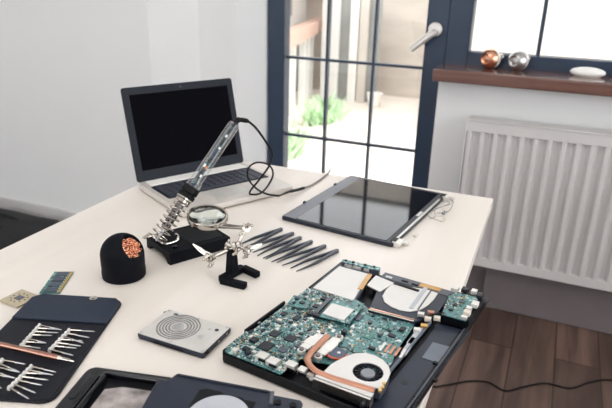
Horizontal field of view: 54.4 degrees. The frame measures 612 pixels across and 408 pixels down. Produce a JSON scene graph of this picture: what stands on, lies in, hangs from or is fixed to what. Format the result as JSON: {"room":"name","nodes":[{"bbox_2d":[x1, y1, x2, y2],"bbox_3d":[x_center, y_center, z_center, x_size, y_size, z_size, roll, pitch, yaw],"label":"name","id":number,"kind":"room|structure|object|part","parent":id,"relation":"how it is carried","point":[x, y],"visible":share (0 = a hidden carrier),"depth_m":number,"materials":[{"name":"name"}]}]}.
{"room":"electronics workshop","nodes":[
{"label":"electronics workshop","id":0,"kind":"room"},
{"bbox_2d":[0,0,267,212],"bbox_3d":[-1.285,-1.360,2.717,2.450,2.900,0.450,10,23,21],"label":"wall","id":1,"kind":"structure","parent":0,"point":[65,65],"depth_m":2.61,"materials":[{"name":"white paint"}]},
{"bbox_2d":[0,196,78,220],"bbox_3d":[-1.601,-0.006,3.096,2.040,0.085,0.018,10,23,21],"label":"baseboard","id":2,"kind":"structure","parent":1,"relation":"attached to","point":[31,208],"depth_m":2.99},
{"bbox_2d":[425,307,611,407],"bbox_3d":[-0.517,1.191,0.332,6.400,0.100,5.050,10,23,21],"label":"floor","id":3,"kind":"structure","parent":0,"point":[507,350],"depth_m":1.97,"materials":[{"name":"brown wood"}]},
{"bbox_2d":[0,208,59,249],"bbox_3d":[-1.484,0.101,2.802,1.240,0.099,0.380,9,22,18],"label":"rug","id":4,"kind":"object","parent":3,"relation":"on","point":[15,226],"visible":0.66,"depth_m":2.74,"materials":[{"name":"black fabric"}]},
{"bbox_3d":[-1.466,0.053,2.834,0.264,0.033,0.014,9,22,18],"label":"handle","id":5,"kind":"part","parent":4,"relation":"part of","materials":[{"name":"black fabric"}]},
{"bbox_2d":[0,161,492,407],"bbox_3d":[-0.245,0.532,0.891,0.749,0.740,1.600,10,23,20],"label":"table","id":6,"kind":"object","parent":3,"relation":"on","point":[442,255],"visible":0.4,"depth_m":0.98,"materials":[{"name":"beige wood"}]},
{"bbox_2d":[0,289,36,307],"bbox_3d":[-0.417,0.138,0.867,0.038,0.004,0.038,12,24,26],"label":"chip","id":7,"kind":"object","parent":6,"relation":"on","point":[19,298],"visible":1,"depth_m":0.86,"materials":[{"name":"gold metal"}]},
{"bbox_2d":[39,272,73,293],"bbox_3d":[-0.383,0.120,0.915,0.030,0.003,0.068,0,21,-3],"label":"stick","id":8,"kind":"object","parent":6,"relation":"on","point":[57,281],"visible":1,"depth_m":0.91,"materials":[{"name":"green"}]},
{"bbox_2d":[0,294,120,403],"bbox_3d":[-0.340,0.175,0.767,0.134,0.009,0.226,3,21,3],"label":"case","id":9,"kind":"object","parent":6,"relation":"on","point":[65,313],"visible":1,"depth_m":0.77,"materials":[{"name":"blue fabric"}]},
{"bbox_2d":[0,363,17,370],"bbox_3d":[-0.353,0.195,0.709,0.032,0.003,0.003,11,23,22],"label":"bit","id":10,"kind":"object","parent":9,"relation":"in","point":[1,364],"visible":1,"depth_m":0.71,"materials":[{"name":"silver metal"}]},
{"bbox_2d":[0,367,19,372],"bbox_3d":[-0.353,0.197,0.706,0.032,0.003,0.003,7,22,12],"label":"bit","id":11,"kind":"object","parent":9,"relation":"in","point":[1,368],"visible":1,"depth_m":0.70,"materials":[{"name":"silver metal"}]},
{"bbox_2d":[3,359,24,364],"bbox_3d":[-0.352,0.192,0.720,0.030,0.003,0.003,7,22,9],"label":"bit","id":12,"kind":"object","parent":9,"relation":"in","point":[4,360],"visible":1,"depth_m":0.72,"materials":[{"name":"silver metal"}]},
{"bbox_2d":[10,387,28,398],"bbox_3d":[-0.321,0.212,0.667,0.032,0.003,0.003,14,24,27],"label":"bit","id":13,"kind":"object","parent":9,"relation":"in","point":[11,388],"visible":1,"depth_m":0.67,"materials":[{"name":"silver metal"}]},
{"bbox_2d":[14,383,35,392],"bbox_3d":[-0.319,0.209,0.675,0.032,0.003,0.003,11,23,21],"label":"bit","id":14,"kind":"object","parent":9,"relation":"in","point":[15,384],"visible":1,"depth_m":0.68,"materials":[{"name":"silver metal"}]},
{"bbox_2d":[18,380,40,384],"bbox_3d":[-0.317,0.206,0.685,0.030,0.003,0.003,7,22,10],"label":"bit","id":15,"kind":"object","parent":9,"relation":"in","point":[21,381],"visible":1,"depth_m":0.68,"materials":[{"name":"silver metal"}]},
{"bbox_2d":[22,345,40,348],"bbox_3d":[-0.346,0.180,0.749,0.024,0.003,0.003,6,22,8],"label":"bit","id":16,"kind":"object","parent":9,"relation":"in","point":[27,346],"visible":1,"depth_m":0.75,"materials":[{"name":"silver metal"}]},
{"bbox_2d":[22,376,47,379],"bbox_3d":[-0.315,0.203,0.692,0.032,0.003,0.003,5,22,5],"label":"bit","id":17,"kind":"object","parent":9,"relation":"in","point":[24,377],"visible":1,"depth_m":0.69,"materials":[{"name":"silver metal"}]},
{"bbox_2d":[26,341,43,343],"bbox_3d":[-0.345,0.177,0.759,0.024,0.003,0.003,2,21,-1],"label":"bit","id":18,"kind":"object","parent":9,"relation":"in","point":[33,342],"visible":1,"depth_m":0.76,"materials":[{"name":"silver metal"}]},
{"bbox_3d":[-0.345,0.204,0.696,0.126,0.001,0.060,3,21,3],"label":"pocket panel","id":19,"kind":"part","parent":9,"relation":"part of","materials":[{"name":"black fabric"}]},
{"bbox_2d":[0,341,73,361],"bbox_3d":[-0.343,0.182,0.738,0.130,0.008,0.008,8,22,15],"label":"screwdriver","id":20,"kind":"object","parent":9,"relation":"in","point":[39,353],"visible":1,"depth_m":0.73,"materials":[{"name":"copper"},{"name":"polished chrome"}]},
{"bbox_2d":[26,372,47,374],"bbox_3d":[-0.315,0.200,0.701,0.029,0.003,0.003,2,21,-1],"label":"bit","id":21,"kind":"object","parent":9,"relation":"in","point":[27,373],"visible":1,"depth_m":0.70,"materials":[{"name":"silver metal"}]},
{"bbox_2d":[29,369,52,374],"bbox_3d":[-0.313,0.199,0.703,0.032,0.003,0.003,7,22,11],"label":"bit","id":22,"kind":"object","parent":9,"relation":"in","point":[30,370],"visible":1,"depth_m":0.70,"materials":[{"name":"silver metal"}]},
{"bbox_2d":[32,334,51,335],"bbox_3d":[-0.343,0.171,0.774,0.025,0.003,0.003,1,21,-3],"label":"bit","id":23,"kind":"object","parent":9,"relation":"in","point":[32,334],"visible":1,"depth_m":0.77,"materials":[{"name":"silver metal"}]},
{"bbox_2d":[32,366,54,371],"bbox_3d":[-0.311,0.197,0.708,0.032,0.003,0.003,8,22,12],"label":"bit","id":24,"kind":"object","parent":9,"relation":"in","point":[34,367],"visible":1,"depth_m":0.71,"materials":[{"name":"silver metal"}]},
{"bbox_2d":[35,331,57,332],"bbox_3d":[-0.340,0.168,0.781,0.030,0.003,0.003,3,22,0],"label":"bit","id":25,"kind":"object","parent":9,"relation":"in","point":[35,331],"visible":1,"depth_m":0.78,"materials":[{"name":"silver metal"}]},
{"bbox_2d":[38,328,57,329],"bbox_3d":[-0.340,0.166,0.788,0.028,0.003,0.003,3,22,0],"label":"bit","id":26,"kind":"object","parent":9,"relation":"in","point":[38,328],"visible":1,"depth_m":0.79,"materials":[{"name":"silver metal"}]},
{"bbox_2d":[40,325,60,329],"bbox_3d":[-0.339,0.165,0.791,0.032,0.003,0.003,9,22,14],"label":"bit","id":27,"kind":"object","parent":9,"relation":"in","point":[45,326],"visible":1,"depth_m":0.79,"materials":[{"name":"silver metal"}]},
{"bbox_3d":[-0.339,0.173,0.776,0.126,0.001,0.064,3,21,3],"label":"pocket panel","id":28,"kind":"part","parent":9,"relation":"part of","materials":[{"name":"black fabric"}]},
{"bbox_2d":[51,349,72,355],"bbox_3d":[-0.303,0.185,0.740,0.032,0.003,0.003,9,22,14],"label":"bit","id":29,"kind":"object","parent":9,"relation":"in","point":[53,350],"visible":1,"depth_m":0.74,"materials":[{"name":"silver metal"}]},
{"bbox_2d":[55,345,75,348],"bbox_3d":[-0.303,0.181,0.751,0.028,0.003,0.003,3,21,4],"label":"bit","id":30,"kind":"object","parent":9,"relation":"in","point":[56,346],"visible":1,"depth_m":0.75,"materials":[{"name":"silver metal"}]},
{"bbox_2d":[58,342,79,345],"bbox_3d":[-0.300,0.179,0.756,0.031,0.003,0.003,5,21,7],"label":"bit","id":31,"kind":"object","parent":9,"relation":"in","point":[60,343],"visible":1,"depth_m":0.76,"materials":[{"name":"silver metal"}]},
{"bbox_2d":[61,339,81,340],"bbox_3d":[-0.301,0.175,0.765,0.027,0.003,0.003,2,21,1],"label":"bit","id":32,"kind":"object","parent":9,"relation":"in","point":[61,339],"visible":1,"depth_m":0.76,"materials":[{"name":"silver metal"}]},
{"bbox_2d":[67,333,89,337],"bbox_3d":[-0.297,0.172,0.775,0.032,0.003,0.003,8,22,11],"label":"bit","id":33,"kind":"object","parent":9,"relation":"in","point":[72,334],"visible":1,"depth_m":0.78,"materials":[{"name":"silver metal"}]},
{"bbox_2d":[70,329,94,331],"bbox_3d":[-0.295,0.167,0.786,0.032,0.003,0.003,2,21,0],"label":"bit","id":34,"kind":"object","parent":9,"relation":"in","point":[71,329],"visible":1,"depth_m":0.79,"materials":[{"name":"silver metal"}]},
{"bbox_2d":[55,367,171,407],"bbox_3d":[-0.198,0.239,0.610,0.160,0.011,0.200,5,21,9],"label":"tray","id":35,"kind":"object","parent":6,"relation":"on","point":[98,387],"visible":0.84,"depth_m":0.68,"materials":[{"name":"black plastic"}]},
{"bbox_3d":[-0.191,0.243,0.611,0.138,0.002,0.185,5,21,9],"label":"floor panel","id":36,"kind":"part","parent":35,"relation":"part of","materials":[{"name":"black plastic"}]},
{"bbox_2d":[100,233,145,284],"bbox_3d":[-0.288,0.080,0.933,0.068,0.071,0.068,10,23,21],"label":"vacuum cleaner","id":37,"kind":"object","parent":6,"relation":"on","point":[122,255],"visible":1,"depth_m":0.91,"materials":[{"name":"black plastic"}]},
{"bbox_2d":[138,310,230,358],"bbox_3d":[-0.160,0.171,0.790,0.108,0.010,0.069,11,23,22],"label":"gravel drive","id":38,"kind":"object","parent":6,"relation":"on","point":[178,331],"visible":1,"depth_m":0.78,"materials":[{"name":"silver metal"}]},
{"bbox_2d":[142,196,229,264],"bbox_3d":[-0.210,0.033,1.025,0.130,0.096,0.088,-15,27,-36],"label":"iron stand","id":39,"kind":"object","parent":6,"relation":"on","point":[176,245],"visible":0.89,"depth_m":1.02,"materials":[{"name":"black plastic"}]},
{"bbox_2d":[174,226,221,243],"bbox_3d":[-0.191,0.052,1.050,0.062,0.002,0.068,-15,27,-36],"label":"tray","id":40,"kind":"object","parent":39,"relation":"on","point":[186,234],"depth_m":1.04,"materials":[{"name":"black plastic"}]},
{"bbox_2d":[120,78,292,216],"bbox_3d":[-0.212,-0.138,1.301,0.276,0.215,0.264,-15,26,-36],"label":"laptop","id":41,"kind":"object","parent":6,"relation":"on","point":[172,128],"visible":0.88,"depth_m":1.34,"materials":[{"name":"metal"}]},
{"bbox_3d":[-0.277,-0.176,1.373,0.276,0.206,0.006,-15,12,-36],"label":"screen lid","id":42,"kind":"part","parent":41,"relation":"part of","materials":[{"name":"black plastic"}]},
{"bbox_2d":[142,373,302,407],"bbox_3d":[-0.104,0.240,0.603,0.170,0.018,0.170,7,22,13],"label":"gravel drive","id":43,"kind":"object","parent":6,"relation":"on","point":[180,391],"visible":1,"depth_m":0.66,"materials":[{"name":"blue plastic"}]},
{"bbox_2d":[186,204,261,289],"bbox_3d":[-0.144,0.061,0.969,0.088,0.087,0.190,-11,25,-30],"label":"helping hand magnifier","id":44,"kind":"object","parent":6,"relation":"on","point":[207,217],"visible":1,"depth_m":0.94,"materials":[{"name":"silver metal"}]},
{"bbox_3d":[-0.129,0.075,0.934,0.044,0.027,0.007,1,21,0],"label":"arm","id":45,"kind":"part","parent":44,"relation":"part of","materials":[{"name":"silver metal"}]},
{"bbox_3d":[-0.117,0.089,0.939,0.014,0.042,0.018,16,25,32],"label":"post","id":46,"kind":"part","parent":44,"relation":"part of","materials":[{"name":"black plastic"}]},
{"bbox_3d":[-0.102,0.052,0.938,0.006,0.025,0.030,11,23,24],"label":"arm","id":47,"kind":"part","parent":44,"relation":"part of","materials":[{"name":"silver metal"}]},
{"bbox_2d":[155,117,330,240],"bbox_3d":[-0.089,-0.098,1.206,0.116,0.216,0.578,10,23,21],"label":"iron","id":48,"kind":"object","parent":6,"relation":"on","point":[187,192],"visible":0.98,"depth_m":1.03,"materials":[{"name":"metal"}]},
{"bbox_3d":[0.031,-0.060,1.405,0.013,0.008,0.164,10,23,21],"label":"cord","id":49,"kind":"part","parent":48,"relation":"part of","materials":[{"name":"grey rubber"}]},
{"bbox_2d":[241,227,282,246],"bbox_3d":[-0.081,0.061,1.086,0.019,0.006,0.107,19,27,38],"label":"tweezers","id":50,"kind":"object","parent":6,"relation":"on","point":[271,233],"visible":0.8,"depth_m":1.09,"materials":[{"name":"metal"}]},
{"bbox_2d":[253,232,293,252],"bbox_3d":[-0.060,0.067,1.071,0.019,0.006,0.107,20,28,40],"label":"tweezers","id":51,"kind":"object","parent":6,"relation":"on","point":[280,238],"visible":0.9,"depth_m":1.07,"materials":[{"name":"metal"}]},
{"bbox_3d":[-0.065,0.066,1.073,0.104,0.006,0.006,-17,28,-39],"label":"arm","id":52,"kind":"part","parent":51,"relation":"part of"},
{"bbox_2d":[257,236,301,258],"bbox_3d":[-0.044,0.075,1.052,0.019,0.006,0.107,18,27,37],"label":"tweezers","id":53,"kind":"object","parent":6,"relation":"on","point":[292,241],"visible":1,"depth_m":1.05,"materials":[{"name":"metal"}]},
{"bbox_2d":[266,240,312,261],"bbox_3d":[-0.026,0.081,1.039,0.019,0.006,0.107,20,28,40],"label":"tweezers","id":54,"kind":"object","parent":6,"relation":"on","point":[302,245],"visible":1,"depth_m":1.04,"materials":[{"name":"metal"}]},
{"bbox_2d":[277,244,325,265],"bbox_3d":[-0.004,0.086,1.025,0.107,0.006,0.019,-17,28,-39],"label":"tweezers","id":55,"kind":"object","parent":6,"relation":"on","point":[310,251],"visible":1,"depth_m":1.03,"materials":[{"name":"metal"}]},
{"bbox_3d":[-0.009,0.085,1.028,0.104,0.006,0.006,-14,26,-36],"label":"arm","id":56,"kind":"part","parent":55,"relation":"part of"},
{"bbox_2d":[291,249,338,271],"bbox_3d":[0.018,0.094,1.008,0.107,0.006,0.019,-18,28,-41],"label":"tweezers","id":57,"kind":"object","parent":6,"relation":"on","point":[328,254],"visible":1,"depth_m":1.01,"materials":[{"name":"metal"}]},
{"bbox_3d":[0.013,0.092,1.011,0.104,0.006,0.006,-15,27,-37],"label":"arm","id":58,"kind":"part","parent":57,"relation":"part of"},
{"bbox_2d":[223,259,488,407],"bbox_3d":[0.085,0.160,0.814,0.250,0.027,0.340,14,24,28],"label":"laptop","id":59,"kind":"object","parent":6,"relation":"on","point":[358,336],"visible":1,"depth_m":0.77,"materials":[{"name":"black plastic"}]},
{"bbox_3d":[0.061,0.125,0.912,0.075,0.010,0.102,14,24,28],"label":"bay frame","id":60,"kind":"part","parent":59,"relation":"part of","materials":[{"name":"metal"}]},
{"bbox_3d":[0.040,0.206,0.664,0.070,0.001,0.005,14,24,28],"label":"fin plate","id":61,"kind":"part","parent":59,"relation":"part of","materials":[{"name":"silver metal"}]},
{"bbox_3d":[0.043,0.203,0.669,0.070,0.001,0.007,13,24,26],"label":"fin plate","id":62,"kind":"part","parent":59,"relation":"part of","materials":[{"name":"silver metal"}]},
{"bbox_2d":[368,308,415,323],"bbox_3d":[0.118,0.154,0.818,0.066,0.004,0.007,11,23,23],"label":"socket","id":63,"kind":"object","parent":59,"relation":"attached to","point":[378,314],"depth_m":0.82,"materials":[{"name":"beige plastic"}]},
{"bbox_3d":[0.116,0.192,0.738,0.010,0.008,0.205,14,24,28],"label":"bay rail","id":64,"kind":"part","parent":59,"relation":"part of","materials":[{"name":"silver metal"}]},
{"bbox_3d":[0.117,0.190,0.733,0.002,0.004,0.200,14,24,30],"label":"bay rail","id":65,"kind":"part","parent":59,"relation":"part of","materials":[{"name":"silver metal"}]},
{"bbox_3d":[0.143,0.141,0.871,0.113,0.007,0.111,13,24,27],"label":"palm rest plate","id":66,"kind":"part","parent":59,"relation":"part of","materials":[{"name":"blue plastic"}]},
{"bbox_3d":[0.157,0.201,0.721,0.002,0.004,0.215,14,24,30],"label":"bay rail","id":67,"kind":"part","parent":59,"relation":"part of","materials":[{"name":"plastic"}]},
{"bbox_2d":[282,175,454,247],"bbox_3d":[0.148,0.004,1.232,0.276,0.018,0.312,13,24,27],"label":"screen panel","id":68,"kind":"object","parent":6,"relation":"on","point":[375,211],"visible":1,"depth_m":1.21,"materials":[{"name":"glass"}]},
{"bbox_3d":[0.221,0.031,1.173,0.004,0.006,0.262,13,24,27],"label":"metal rail","id":69,"kind":"part","parent":68,"relation":"part of","materials":[{"name":"metal"}]},
{"bbox_2d":[432,379,611,391],"bbox_3d":[0.751,0.573,1.876,1.176,0.006,0.147,5,21,8],"label":"power cord","id":70,"kind":"object","parent":3,"relation":"on","point":[499,388],"visible":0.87,"depth_m":1.88,"materials":[{"name":"black rubber"}]},
{"bbox_2d":[482,268,611,333],"bbox_3d":[2.043,0.555,1.787,2.940,0.170,0.035,10,23,21],"label":"trim","id":71,"kind":"structure","parent":3,"relation":"on","point":[559,302],"depth_m":2.21,"materials":[{"name":"grey paint"}]},
{"bbox_2d":[427,63,611,192],"bbox_3d":[1.967,0.160,1.793,3.212,0.898,0.310,10,23,21],"label":"wall","id":72,"kind":"structure","parent":0,"point":[456,102],"depth_m":2.07,"materials":[{"name":"white paint"}]},
{"bbox_2d":[268,0,450,188],"bbox_3d":[0.189,-0.872,2.244,0.742,2.405,0.123,10,23,21],"label":"door","id":73,"kind":"structure","parent":72,"relation":"attached to","point":[279,56],"depth_m":2.42,"materials":[{"name":"blue paint"}]},
{"bbox_3d":[0.441,-0.614,2.191,0.104,0.105,0.063,10,23,21],"label":"handle","id":74,"kind":"part","parent":73,"relation":"part of","materials":[{"name":"metal"}]},
{"bbox_2d":[466,265,485,294],"bbox_3d":[1.933,0.515,1.854,3.203,0.190,0.020,10,23,21],"label":"baseboard","id":75,"kind":"structure","parent":72,"relation":"attached to","point":[476,278],"depth_m":2.33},
{"bbox_2d":[480,48,503,68],"bbox_3d":[0.665,-0.516,2.108,0.091,0.070,0.070,-13,25,-33],"label":"decorative ball","id":76,"kind":"object","parent":72,"relation":"on","point":[490,58],"visible":1,"depth_m":2.08,"materials":[{"name":"orange metal"}]},
{"bbox_3d":[0.664,-0.516,2.108,0.037,0.069,0.069,-13,25,-33],"label":"bulb glass","id":77,"kind":"part","parent":76,"relation":"part of","materials":[{"name":"white glass"}]},
{"bbox_2d":[508,50,530,70],"bbox_3d":[0.750,-0.501,2.076,0.091,0.070,0.070,-15,27,-36],"label":"decorative ball","id":78,"kind":"object","parent":72,"relation":"on","point":[518,60],"visible":1,"depth_m":2.05,"materials":[{"name":"silver metal"}]},
{"bbox_3d":[0.749,-0.501,2.075,0.037,0.069,0.069,-15,27,-36],"label":"bulb glass","id":79,"kind":"part","parent":78,"relation":"part of","materials":[{"name":"white glass"}]},
{"bbox_2d":[443,0,611,75],"bbox_3d":[1.418,-1.075,1.645,1.900,1.560,0.070,10,23,21],"label":"window","id":80,"kind":"structure","parent":72,"relation":"attached to","point":[462,13],"depth_m":2.14,"materials":[{"name":"blue paint"}]},
{"bbox_2d":[457,115,611,291],"bbox_3d":[1.103,0.037,1.996,1.162,0.546,0.112,10,23,21],"label":"radiator","id":81,"kind":"object","parent":72,"relation":"attached to","point":[549,186],"visible":0.87,"depth_m":2.06,"materials":[{"name":"metal"}]},
{"bbox_3d":[0.564,-0.048,2.186,0.006,0.535,0.066,10,23,21],"label":"panel","id":82,"kind":"part","parent":81,"relation":"part of","materials":[{"name":"metal"}]},
{"bbox_2d":[467,115,611,136],"bbox_3d":[1.102,-0.208,1.881,1.155,0.006,0.070,10,23,21],"label":"grille","id":83,"kind":"object","parent":81,"relation":"attached to","point":[478,121],"depth_m":1.99,"materials":[{"name":"metal"}]},
{"bbox_2d":[570,67,605,77],"bbox_3d":[0.942,-0.442,1.988,0.112,0.031,0.060,10,23,21],"label":"stone","id":84,"kind":"object","parent":72,"relation":"on","point":[590,72],"visible":1,"depth_m":1.97,"materials":[{"name":"white stone"}]},
{"bbox_2d":[471,0,611,59],"bbox_3d":[3.756,-2.422,4.076,5.250,4.400,1.070,10,23,21],"label":"sky","id":85,"kind":"structure","parent":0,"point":[573,28],"depth_m":4.75,"materials":[{"name":"white"}]},
{"label":"outside","id":86,"kind":"structure","parent":0,"visible":0},
{"bbox_2d":[288,88,418,185],"bbox_3d":[3.103,-1.305,7.384,24.000,0.100,11.200,10,23,21],"label":"ground","id":87,"kind":"structure","parent":86,"point":[394,122],"depth_m":5.05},
{"bbox_2d":[289,0,321,116],"bbox_3d":[-0.587,-1.849,6.586,1.500,1.300,5.600,5,21,9],"label":"building","id":88,"kind":"structure","parent":87,"relation":"on","point":[302,32],"depth_m":6.28,"materials":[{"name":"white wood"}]},
{"bbox_3d":[-0.136,-1.214,5.779,0.060,0.720,0.070,5,21,9],"label":"post","id":89,"kind":"part","parent":88,"relation":"part of","materials":[{"name":"white wood"}]},
{"bbox_3d":[-0.044,-1.403,6.276,0.060,0.720,0.070,5,21,9],"label":"post","id":90,"kind":"part","parent":88,"relation":"part of","materials":[{"name":"white wood"}]},
{"bbox_3d":[0.001,-1.494,6.515,0.060,0.720,0.070,5,21,9],"label":"post","id":91,"kind":"part","parent":88,"relation":"part of","materials":[{"name":"white wood"}]},
{"bbox_3d":[0.048,-1.593,6.773,0.060,0.720,0.070,5,21,9],"label":"post","id":92,"kind":"part","parent":88,"relation":"part of","materials":[{"name":"white wood"}]},
{"bbox_2d":[288,90,353,160],"bbox_3d":[0.084,-0.746,5.223,0.485,0.259,1.865,6,22,12],"label":"grass","id":93,"kind":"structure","parent":87,"relation":"on","point":[296,145],"depth_m":5.51,"materials":[{"name":"green plant"}]},
{"bbox_2d":[320,0,382,102],"bbox_3d":[0.478,-1.679,6.499,0.646,1.120,0.095,10,23,21],"label":"fence","id":94,"kind":"object","parent":87,"relation":"on","point":[352,21],"visible":0.67,"depth_m":6.46,"materials":[{"name":"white wood"}]},
{"bbox_2d":[306,0,428,98],"bbox_3d":[3.846,-2.280,5.492,9.600,3.120,0.250,10,23,21],"label":"wall","id":95,"kind":"structure","parent":87,"relation":"on","point":[404,22],"depth_m":6.82,"materials":[{"name":"pale plaster"}]},
{"bbox_2d":[367,92,382,106],"bbox_3d":[0.737,-1.125,6.416,0.180,0.140,0.180,10,23,21],"label":"plant pot","id":96,"kind":"object","parent":87,"relation":"on","point":[377,98],"visible":0.76,"depth_m":6.36,"materials":[{"name":"white plastic"}]}
]}

